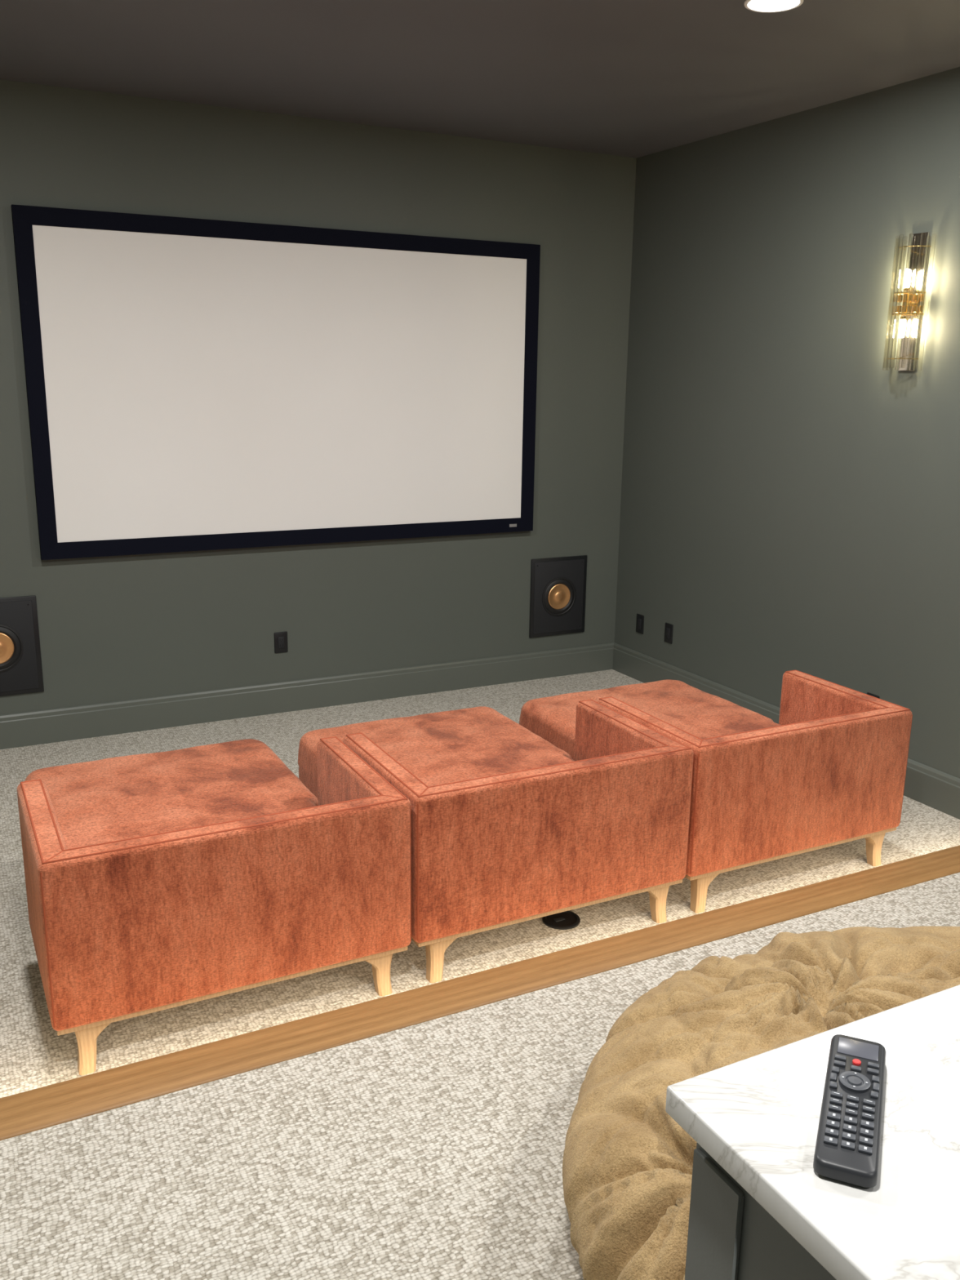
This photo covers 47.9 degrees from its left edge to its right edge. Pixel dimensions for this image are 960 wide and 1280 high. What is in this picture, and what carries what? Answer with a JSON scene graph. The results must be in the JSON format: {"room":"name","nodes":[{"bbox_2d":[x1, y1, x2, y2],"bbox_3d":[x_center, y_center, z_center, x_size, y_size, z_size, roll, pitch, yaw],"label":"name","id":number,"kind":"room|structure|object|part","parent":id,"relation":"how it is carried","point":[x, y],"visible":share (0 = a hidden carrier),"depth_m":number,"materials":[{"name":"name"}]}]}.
{"room":"home theater","nodes":[
{"label":"home theater","id":0,"kind":"room"},
{"bbox_2d":[0,79,636,715],"bbox_3d":[-1.335,-1.112,5.757,5.200,3.360,0.100,-6,16,-27],"label":"wall","id":1,"kind":"structure","parent":0,"point":[112,628],"depth_m":5.93,"materials":[{"name":"paint"}]},
{"bbox_2d":[0,595,44,696],"bbox_3d":[-2.330,0.027,5.447,0.206,0.503,0.025,-6,16,-27],"label":"speaker","id":2,"kind":"object","parent":1,"relation":"attached to","point":[20,659],"visible":1,"depth_m":5.44},
{"bbox_2d":[11,204,540,559],"bbox_3d":[-0.926,-1.345,5.827,2.820,1.660,0.042,-6,16,-27],"label":"projection screen","id":3,"kind":"object","parent":1,"relation":"attached to","point":[193,384],"visible":1,"depth_m":5.71,"materials":[{"name":"white fabric"}]},
{"bbox_2d":[274,631,288,653],"bbox_3d":[-1.122,0.014,6.093,0.076,0.120,0.010,-6,16,-27],"label":"wall outlet","id":4,"kind":"object","parent":1,"relation":"attached to","point":[280,637],"visible":1,"depth_m":6.09,"materials":[{"name":"black plastic"}]},
{"bbox_2d":[278,636,284,648],"bbox_3d":[-1.121,0.014,6.092,0.035,0.068,0.005,-6,16,-27],"label":"receptacle","id":5,"kind":"object","parent":4,"relation":"attached to","point":[281,639],"depth_m":6.09,"materials":[{"name":"black plastic"}]},
{"bbox_2d":[0,642,613,749],"bbox_3d":[-1.329,0.348,6.065,5.000,0.178,0.018,-6,16,-27],"label":"baseboard","id":6,"kind":"structure","parent":1,"relation":"attached to","point":[23,729],"depth_m":6.17,"materials":[{"name":"paint"}]},
{"bbox_2d":[528,555,586,637],"bbox_3d":[0.492,-0.280,6.865,0.412,0.503,0.025,-6,16,-27],"label":"speaker","id":7,"kind":"object","parent":1,"relation":"attached to","point":[557,584],"visible":1,"depth_m":6.85},
{"bbox_2d":[0,669,959,1279],"bbox_3d":[0.494,1.226,2.625,5.000,0.180,8.000,-6,16,-27],"label":"floor","id":8,"kind":"structure","parent":0,"point":[433,1149],"depth_m":2.61,"materials":[{"name":"carpet"}]},
{"bbox_2d":[17,736,411,1075],"bbox_3d":[-1.000,0.691,3.710,1.055,0.654,1.421,-6,16,-27],"label":"armchair","id":9,"kind":"object","parent":8,"relation":"on","point":[155,882],"visible":1,"depth_m":3.13,"materials":[{"name":"orange velvet fabric"},{"name":"oak"}]},
{"bbox_3d":[-1.072,1.124,3.015,0.112,0.146,0.058,-6,16,-27],"label":"leg","id":10,"kind":"part","parent":9,"relation":"part of","materials":[{"name":"brown wood"}]},
{"bbox_3d":[-1.020,0.706,3.753,0.949,0.287,1.334,-6,16,-27],"label":"seat","id":11,"kind":"part","parent":9,"relation":"part of","materials":[{"name":"orange fabric"}]},
{"bbox_3d":[-0.331,1.043,3.387,0.112,0.146,0.058,-6,16,-27],"label":"leg","id":12,"kind":"part","parent":9,"relation":"part of","materials":[{"name":"brown wood"}]},
{"bbox_2d":[0,844,959,1140],"bbox_3d":[0.178,0.996,3.205,4.996,0.030,0.160,-6,16,-27],"label":"trim","id":13,"kind":"structure","parent":8,"relation":"attached to","point":[47,1106],"depth_m":3.03,"materials":[{"name":"brown wood"}]},
{"bbox_2d":[297,699,693,982],"bbox_3d":[-0.051,0.587,4.186,1.055,0.654,1.421,-6,16,-27],"label":"armchair","id":14,"kind":"object","parent":8,"relation":"on","point":[508,828],"visible":0.83,"depth_m":3.61,"materials":[{"name":"orange velvet fabric"},{"name":"oak"}]},
{"bbox_3d":[-0.071,0.602,4.230,0.949,0.288,1.334,-6,16,-27],"label":"seat","id":15,"kind":"part","parent":14,"relation":"part of","materials":[{"name":"orange fabric"}]},
{"bbox_3d":[-0.123,1.020,3.491,0.112,0.146,0.058,-6,16,-27],"label":"leg","id":16,"kind":"part","parent":14,"relation":"part of","materials":[{"name":"brown wood"}]},
{"bbox_3d":[0.618,0.939,3.864,0.112,0.146,0.058,-6,16,-27],"label":"leg","id":17,"kind":"part","parent":14,"relation":"part of","materials":[{"name":"brown wood"}]},
{"bbox_2d":[542,910,580,929],"bbox_3d":[0.291,1.002,3.876,0.136,0.009,0.136,-6,16,-27],"label":"floor outlet","id":18,"kind":"object","parent":8,"relation":"on","point":[566,920],"visible":0.84,"depth_m":3.86,"materials":[{"name":"black plastic"}]},
{"bbox_2d":[519,670,912,913],"bbox_3d":[0.896,0.483,4.662,1.055,0.654,1.421,-6,16,-27],"label":"armchair","id":19,"kind":"object","parent":8,"relation":"on","point":[832,771],"visible":0.73,"depth_m":4.10,"materials":[{"name":"velvet fabric"},{"name":"wood"}]},
{"bbox_3d":[0.876,0.498,4.706,0.949,0.289,1.334,-6,16,-27],"label":"seat","id":20,"kind":"part","parent":19,"relation":"part of","materials":[{"name":"orange fabric"}]},
{"bbox_3d":[0.824,0.916,3.967,0.112,0.146,0.058,-6,16,-27],"label":"leg","id":21,"kind":"part","parent":19,"relation":"part of","materials":[{"name":"brown wood"}]},
{"bbox_3d":[1.565,0.835,4.339,0.112,0.146,0.058,-6,16,-27],"label":"leg","id":22,"kind":"part","parent":19,"relation":"part of","materials":[{"name":"brown wood"}]},
{"bbox_2d":[562,925,959,1279],"bbox_3d":[0.999,0.990,2.364,1.928,0.416,1.266,-6,16,-27],"label":"bean bag","id":23,"kind":"object","parent":8,"relation":"on","point":[628,1165],"visible":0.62,"depth_m":2.30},
{"bbox_2d":[665,984,959,1279],"bbox_3d":[1.087,0.937,1.267,1.702,1.050,0.685,-6,16,-27],"label":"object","id":24,"kind":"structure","parent":8,"relation":"on","point":[760,1209],"depth_m":1.00,"materials":[{"name":"white stone"}]},
{"bbox_2d":[813,1034,885,1187],"bbox_3d":[0.351,0.436,1.019,0.053,0.021,0.206,6,15,21],"label":"remote control","id":25,"kind":"object","parent":24,"relation":"on","point":[847,1149],"visible":1,"depth_m":0.99,"materials":[{"name":"grey plastic"}]},
{"bbox_2d":[0,0,959,158],"bbox_3d":[0.539,-1.802,1.875,5.200,0.100,8.200,-6,16,-27],"label":"ceiling","id":26,"kind":"structure","parent":0,"point":[630,78],"depth_m":4.44,"materials":[{"name":"paint"}]},
{"bbox_2d":[744,0,804,13],"bbox_3d":[1.014,-2.196,3.732,0.200,0.015,0.200,-6,16,-27],"label":"recessed light","id":27,"kind":"object","parent":26,"relation":"in","point":[758,6],"visible":1,"depth_m":3.73,"materials":[{"name":"white plastic"}]},
{"bbox_2d":[614,66,959,778],"bbox_3d":[2.807,-0.457,3.363,0.100,3.360,8.100,-6,16,-27],"label":"wall","id":28,"kind":"structure","parent":0,"point":[790,500],"depth_m":5.45,"materials":[{"name":"paint"}]},
{"bbox_2d":[635,613,644,634],"bbox_3d":[1.017,-0.103,6.879,0.010,0.120,0.076,-6,16,-27],"label":"wall outlet","id":29,"kind":"object","parent":28,"relation":"attached to","point":[640,619],"visible":1,"depth_m":6.87,"materials":[{"name":"black plastic"}]},
{"bbox_2d":[637,617,641,629],"bbox_3d":[1.015,-0.102,6.878,0.005,0.068,0.035,-6,16,-27],"label":"receptacle","id":30,"kind":"object","parent":29,"relation":"attached to","point":[639,620],"depth_m":6.87,"materials":[{"name":"black plastic"}]},
{"bbox_2d":[664,622,673,644],"bbox_3d":[1.154,-0.042,6.620,0.010,0.120,0.076,-6,16,-27],"label":"wall outlet","id":31,"kind":"object","parent":28,"relation":"attached to","point":[668,628],"visible":1,"depth_m":6.61,"materials":[{"name":"black plastic"}]},
{"bbox_2d":[666,627,670,639],"bbox_3d":[1.152,-0.041,6.619,0.005,0.068,0.035,-6,16,-27],"label":"receptacle","id":32,"kind":"object","parent":31,"relation":"attached to","point":[668,629],"depth_m":6.61,"materials":[{"name":"black plastic"}]},
{"bbox_2d":[612,642,959,819],"bbox_3d":[1.621,0.460,5.791,0.018,0.178,3.235,-6,16,-27],"label":"baseboard","id":33,"kind":"structure","parent":28,"relation":"attached to","point":[933,788],"depth_m":5.97,"materials":[{"name":"paint"}]},
{"bbox_2d":[866,692,879,698],"bbox_3d":[1.894,0.320,5.225,0.010,0.120,0.076,-6,16,-27],"label":"wall outlet","id":34,"kind":"object","parent":28,"relation":"attached to","point":[868,693],"visible":0.15,"depth_m":5.21,"materials":[{"name":"black plastic"}]},
{"bbox_2d":[888,231,931,371],"bbox_3d":[1.871,-1.486,4.757,0.117,0.584,0.178,-6,16,-27],"label":"wall sconce","id":35,"kind":"object","parent":28,"relation":"attached to","point":[913,295],"visible":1,"depth_m":4.75,"materials":[{"name":"gold metal"}]}
]}

